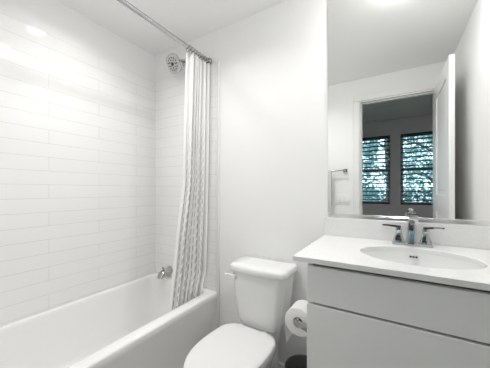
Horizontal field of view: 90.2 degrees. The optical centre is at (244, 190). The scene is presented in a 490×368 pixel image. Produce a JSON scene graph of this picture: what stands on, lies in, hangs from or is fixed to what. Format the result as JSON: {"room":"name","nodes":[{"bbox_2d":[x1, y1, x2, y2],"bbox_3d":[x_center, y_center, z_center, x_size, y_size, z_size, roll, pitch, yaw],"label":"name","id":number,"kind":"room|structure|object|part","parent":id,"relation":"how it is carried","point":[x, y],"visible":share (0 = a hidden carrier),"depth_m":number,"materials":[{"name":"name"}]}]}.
{"room":"bathroom","nodes":[
{"label":"bathroom","id":0,"kind":"room"},
{"bbox_2d":[0,0,154,325],"bbox_3d":[-1.215,-0.013,1.659,0.110,2.425,1.587,0,0,31],"label":"wall","id":1,"kind":"structure","parent":0,"point":[77,97],"depth_m":1.62,"materials":[{"name":"white tile"}]},
{"bbox_2d":[57,0,285,55],"bbox_3d":[-0.181,-1.276,1.036,2.525,0.100,1.587,0,0,31],"label":"ceiling","id":2,"kind":"structure","parent":0,"point":[188,20],"depth_m":1.72,"materials":[{"name":"white paint"}]},
{"bbox_2d":[155,0,327,363],"bbox_3d":[0.200,-0.013,1.667,2.325,2.425,0.112,0,0,31],"label":"wall","id":3,"kind":"structure","parent":0,"point":[268,173],"depth_m":1.69,"materials":[{"name":"white paint"}]},
{"bbox_2d":[157,266,172,278],"bbox_3d":[-0.681,0.690,2.069,0.072,0.091,0.114,0,0,31],"label":"tub spout","id":4,"kind":"object","parent":3,"relation":"attached to","point":[168,270],"visible":1,"depth_m":2.05,"materials":[{"name":"silver metal"}]},
{"bbox_2d":[166,53,185,73],"bbox_3d":[-0.548,-1.020,1.976,0.144,0.153,0.157,0,0,31],"label":"sprayer","id":5,"kind":"object","parent":3,"relation":"attached to","point":[173,62],"visible":0.98,"depth_m":1.94,"materials":[{"name":"silver metal"}]},
{"bbox_3d":[-0.513,-0.089,2.040,0.698,1.777,0.010,0,0,31],"label":"panel","id":6,"kind":"part","parent":3,"relation":"part of","materials":[{"name":"tile"}]},
{"bbox_3d":[-0.204,0.111,1.852,0.026,2.177,0.012,0,0,31],"label":"edge trim","id":7,"kind":"part","parent":3,"relation":"part of","materials":[{"name":"white ceramic"}]},
{"bbox_2d":[325,217,489,249],"bbox_3d":[0.819,0.209,1.230,0.812,0.103,0.020,0,0,31],"label":"backsplash","id":8,"kind":"structure","parent":3,"relation":"attached to","point":[455,235],"depth_m":1.20,"materials":[{"name":"white stone"}]},
{"bbox_2d":[328,0,489,225],"bbox_3d":[0.828,-0.502,1.231,0.795,1.318,0.011,0,0,31],"label":"wall mirror","id":9,"kind":"object","parent":3,"relation":"attached to","point":[409,80],"visible":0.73,"depth_m":1.23,"materials":[{"name":"silver mirror"}]},
{"bbox_3d":[-0.212,1.249,0.984,2.525,0.100,1.707,0,0,31],"label":"floor","id":10,"kind":"structure","parent":0,"visible":0},
{"bbox_2d":[0,272,216,367],"bbox_3d":[-0.891,0.971,1.402,0.710,0.457,1.472,0,0,31],"label":"bathtub","id":11,"kind":"object","parent":10,"relation":"on","point":[130,324],"visible":0.93,"depth_m":1.56,"materials":[{"name":"white ceramic"}]},
{"bbox_2d":[183,256,296,367],"bbox_3d":[-0.020,0.825,1.311,0.396,0.749,0.724,0,0,31],"label":"toilet","id":12,"kind":"object","parent":10,"relation":"on","point":[263,286],"visible":1,"depth_m":1.37,"materials":[{"name":"white ceramic"}]},
{"bbox_3d":[-0.080,0.798,1.205,0.365,0.021,0.480,0,0,31],"label":"lid","id":13,"kind":"part","parent":12,"relation":"part of","materials":[{"name":"white plastic"}]},
{"bbox_3d":[-0.086,0.528,1.508,0.079,0.034,0.034,0,0,31],"label":"flush lever","id":14,"kind":"part","parent":12,"relation":"part of","materials":[{"name":"white plastic"}]},
{"bbox_3d":[0.110,0.657,1.510,0.352,0.321,0.224,0,0,31],"label":"tank","id":15,"kind":"part","parent":12,"relation":"part of","materials":[{"name":"white ceramic"}]},
{"bbox_3d":[0.108,0.473,1.507,0.380,0.046,0.245,0,0,31],"label":"tank lid","id":16,"kind":"part","parent":12,"relation":"part of","materials":[{"name":"white ceramic"}]},
{"bbox_2d":[285,354,306,367],"bbox_3d":[0.317,1.073,1.310,0.207,0.251,0.207,0,0,31],"label":"waste bin","id":17,"kind":"object","parent":10,"relation":"on","point":[299,360],"visible":0.66,"depth_m":1.40,"materials":[{"name":"grey plastic"}]},
{"bbox_2d":[307,263,489,367],"bbox_3d":[0.708,0.740,0.998,0.762,0.918,0.531,0,0,31],"label":"vanity cabinet","id":18,"kind":"object","parent":10,"relation":"on","point":[356,319],"visible":0.82,"depth_m":0.82,"materials":[{"name":"white paint"}]},
{"bbox_2d":[293,318,306,331],"bbox_3d":[0.276,0.577,1.093,0.077,0.051,0.157,0,0,31],"label":"toilet paper holder","id":19,"kind":"object","parent":18,"relation":"attached to","point":[297,322],"visible":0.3,"depth_m":1.05,"materials":[{"name":"silver metal"}]},
{"bbox_2d":[285,300,307,341],"bbox_3d":[0.259,0.607,1.122,0.123,0.167,0.101,0,0,31],"label":"toilet paper roll","id":20,"kind":"object","parent":19,"relation":"hanging from","point":[298,309],"visible":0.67,"depth_m":1.09,"materials":[{"name":"white paper"}]},
{"bbox_2d":[293,217,489,290],"bbox_3d":[0.682,0.219,1.002,0.812,0.123,0.552,0,0,31],"label":"countertop","id":21,"kind":"structure","parent":18,"relation":"on","point":[343,243],"depth_m":1.07,"materials":[{"name":"white stone"}]},
{"bbox_2d":[382,209,444,247],"bbox_3d":[0.772,0.176,1.125,0.243,0.169,0.149,0,0,31],"label":"faucet","id":22,"kind":"object","parent":21,"relation":"on","point":[412,218],"visible":1,"depth_m":1.14,"materials":[{"name":"silver metal"}]},
{"bbox_3d":[0.723,0.175,1.204,0.078,0.016,0.022,0,0,31],"label":"lever","id":23,"kind":"part","parent":22,"relation":"part of","materials":[{"name":"silver metal"}]},
{"bbox_3d":[0.748,0.215,1.190,0.046,0.067,0.046,0,0,31],"label":"handle","id":24,"kind":"part","parent":22,"relation":"part of","materials":[{"name":"silver metal"}]},
{"bbox_3d":[0.771,0.176,1.124,0.050,0.144,0.145,0,0,31],"label":"spout","id":25,"kind":"part","parent":22,"relation":"part of","materials":[{"name":"silver metal"}]},
{"bbox_3d":[0.793,0.254,1.161,0.160,0.013,0.056,0,0,31],"label":"plate","id":26,"kind":"part","parent":22,"relation":"part of","materials":[{"name":"silver metal"}]},
{"bbox_3d":[0.840,0.215,1.134,0.046,0.067,0.046,0,0,31],"label":"handle","id":27,"kind":"part","parent":22,"relation":"part of","materials":[{"name":"silver metal"}]},
{"bbox_3d":[0.865,0.175,1.119,0.078,0.016,0.022,0,0,31],"label":"lever","id":28,"kind":"part","parent":22,"relation":"part of","materials":[{"name":"silver metal"}]},
{"bbox_2d":[362,250,482,269],"bbox_3d":[0.683,0.344,0.972,0.448,0.126,0.360,0,0,31],"label":"sink basin","id":29,"kind":"object","parent":21,"relation":"in","point":[403,257],"visible":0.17,"depth_m":1.08,"materials":[{"name":"white ceramic"}]},
{"bbox_3d":[0.576,0.607,0.779,0.761,0.320,0.019,0,0,31],"label":"drawer","id":30,"kind":"part","parent":18,"relation":"part of","materials":[{"name":"white paint"}]},
{"bbox_3d":[-0.579,-0.013,0.279,2.425,2.425,0.120,0,0,31],"label":"wall","id":31,"kind":"structure","parent":0,"visible":0},
{"bbox_2d":[117,0,211,63],"bbox_3d":[-0.658,-0.996,1.263,0.056,0.056,1.484,0,0,31],"label":"curtain rod","id":32,"kind":"object","parent":31,"relation":"attached to","point":[127,4],"visible":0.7,"depth_m":1.48,"materials":[{"name":"silver metal"}]},
{"bbox_2d":[168,53,209,311],"bbox_3d":[-0.402,-0.032,1.743,0.119,1.862,0.342,0,0,33],"label":"shower curtain","id":33,"kind":"object","parent":32,"relation":"hanging from","point":[189,267],"visible":0.9,"depth_m":1.76,"materials":[{"name":"fabric"}]}
]}

